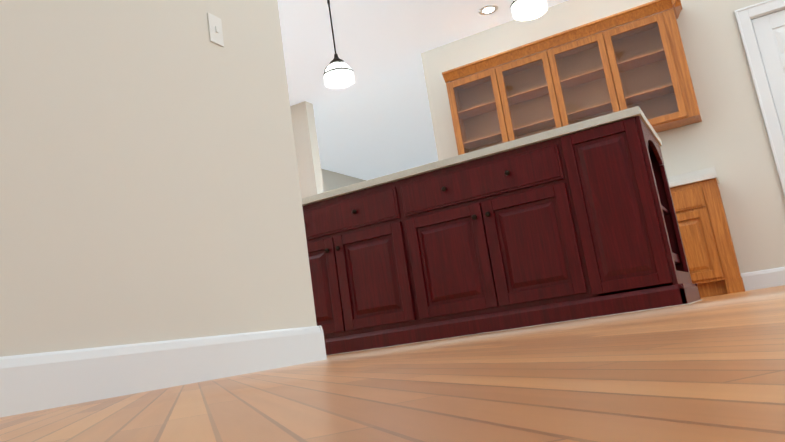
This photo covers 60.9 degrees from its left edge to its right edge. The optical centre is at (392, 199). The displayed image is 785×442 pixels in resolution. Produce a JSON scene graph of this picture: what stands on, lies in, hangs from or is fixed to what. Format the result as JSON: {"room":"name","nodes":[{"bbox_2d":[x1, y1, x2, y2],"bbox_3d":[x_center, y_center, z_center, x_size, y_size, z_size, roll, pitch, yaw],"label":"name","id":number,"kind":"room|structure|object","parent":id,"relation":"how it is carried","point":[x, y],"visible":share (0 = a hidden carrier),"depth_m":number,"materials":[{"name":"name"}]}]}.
{"room":"kitchen","nodes":[
{"label":"kitchen","id":0,"kind":"room"},
{"bbox_2d":[0,0,316,356],"bbox_3d":[-1.493,-0.705,1.025,0.140,3.100,4.170,-14,-13,26],"label":"wall","id":1,"kind":"structure","parent":0,"point":[150,191],"depth_m":2.02,"materials":[{"name":"beige paint"}]},
{"bbox_2d":[0,325,326,416],"bbox_3d":[-1.257,0.331,0.794,0.016,0.132,4.156,-14,-13,26],"label":"baseboard","id":2,"kind":"structure","parent":1,"relation":"attached to","point":[38,381],"depth_m":1.83,"materials":[{"name":"beige wood"}]},
{"bbox_2d":[207,13,223,46],"bbox_3d":[-0.650,-0.627,2.464,0.012,0.114,0.070,-14,-13,26],"label":"switch plate","id":3,"kind":"object","parent":1,"relation":"attached to","point":[215,29],"visible":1,"depth_m":2.46,"materials":[{"name":"beige plastic"}]},
{"bbox_2d":[290,101,323,197],"bbox_3d":[-1.598,0.560,7.558,2.040,3.290,0.140,-14,-13,26],"label":"wall","id":4,"kind":"structure","parent":0,"point":[307,151],"depth_m":7.28,"materials":[{"name":"beige paint"}]},
{"bbox_2d":[321,168,366,191],"bbox_3d":[-1.277,1.034,10.089,0.140,3.290,4.690,-14,-13,26],"label":"wall","id":5,"kind":"structure","parent":0,"point":[332,180],"depth_m":11.21,"materials":[{"name":"beige paint"}]},
{"bbox_2d":[0,285,784,441],"bbox_3d":[1.387,0.337,1.409,10.500,0.400,7.800,-14,-13,26],"label":"floor","id":6,"kind":"structure","parent":0,"point":[709,369],"depth_m":0.54,"materials":[{"name":"brown wood"}]},
{"bbox_2d":[302,110,702,355],"bbox_3d":[0.404,0.312,3.697,2.208,0.848,0.816,-14,-13,26],"label":"kitchen island","id":7,"kind":"object","parent":6,"relation":"on","point":[574,222],"depth_m":3.23,"materials":[{"name":"red wood"}]},
{"bbox_2d":[301,106,640,201],"bbox_3d":[0.380,-0.103,3.882,2.190,0.036,0.990,-14,-13,26],"label":"island countertop","id":8,"kind":"structure","parent":7,"relation":"on","point":[637,107],"depth_m":3.29,"materials":[{"name":"beige stone"}]},
{"bbox_2d":[667,167,744,297],"bbox_3d":[1.619,0.413,5.358,1.985,0.965,0.378,-14,-13,26],"label":"base cabinet","id":9,"kind":"object","parent":6,"relation":"on","point":[711,257],"visible":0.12,"depth_m":4.86,"materials":[{"name":"orange wood"}]},
{"bbox_2d":[277,0,567,179],"bbox_3d":[1.555,-2.243,4.331,11.940,0.320,12.780,-14,-13,26],"label":"ceiling","id":10,"kind":"structure","parent":0,"point":[373,120],"depth_m":6.65,"materials":[{"name":"beige paint"}]},
{"bbox_2d":[323,0,354,87],"bbox_3d":[-0.411,-1.244,4.357,0.198,1.035,0.198,-14,-13,26],"label":"pendant light","id":11,"kind":"object","parent":10,"relation":"hanging from","point":[338,72],"visible":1,"depth_m":4.22,"materials":[{"name":"beige glass"}]},
{"bbox_2d":[479,5,498,14],"bbox_3d":[0.839,-1.657,5.837,0.176,0.006,0.176,-14,-13,26],"label":"recessed light","id":12,"kind":"object","parent":10,"relation":"in","point":[488,9],"visible":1,"depth_m":5.83,"materials":[{"name":"beige"}]},
{"bbox_2d":[510,0,547,20],"bbox_3d":[0.682,-1.528,3.776,0.198,1.035,0.198,-14,-13,26],"label":"pendant light","id":13,"kind":"object","parent":10,"relation":"hanging from","point":[524,10],"visible":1,"depth_m":3.64,"materials":[{"name":"beige glass"}]},
{"bbox_2d":[421,0,784,272],"bbox_3d":[4.050,-0.818,4.492,8.100,3.100,0.140,-14,-13,26],"label":"wall","id":14,"kind":"structure","parent":0,"point":[727,138],"depth_m":5.25,"materials":[{"name":"beige paint"}]},
{"bbox_2d":[442,0,701,154],"bbox_3d":[1.468,-0.889,5.641,2.026,0.965,0.312,-14,-13,26],"label":"wall cabinet","id":15,"kind":"object","parent":14,"relation":"attached to","point":[588,71],"visible":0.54,"depth_m":5.60,"materials":[{"name":"orange wood"}]},
{"bbox_2d":[734,0,784,196],"bbox_3d":[3.297,-0.544,4.852,1.002,2.131,0.166,-14,-13,26],"label":"door frame","id":16,"kind":"structure","parent":14,"relation":"attached to","point":[745,16],"depth_m":5.08,"materials":[{"name":"beige wood"}]},
{"bbox_2d":[741,267,784,290],"bbox_3d":[2.788,0.576,4.914,0.405,0.132,0.016,-14,-13,26],"label":"baseboard","id":17,"kind":"structure","parent":14,"relation":"attached to","point":[774,277],"depth_m":4.93,"materials":[{"name":"beige wood"}]},
{"bbox_2d":[751,10,784,141],"bbox_3d":[3.281,-0.507,4.793,0.818,2.025,0.099,-14,-13,26],"label":"pantry door","id":18,"kind":"structure","parent":14,"relation":"in","point":[769,30],"depth_m":5.09,"materials":[{"name":"beige wood"}]}
]}

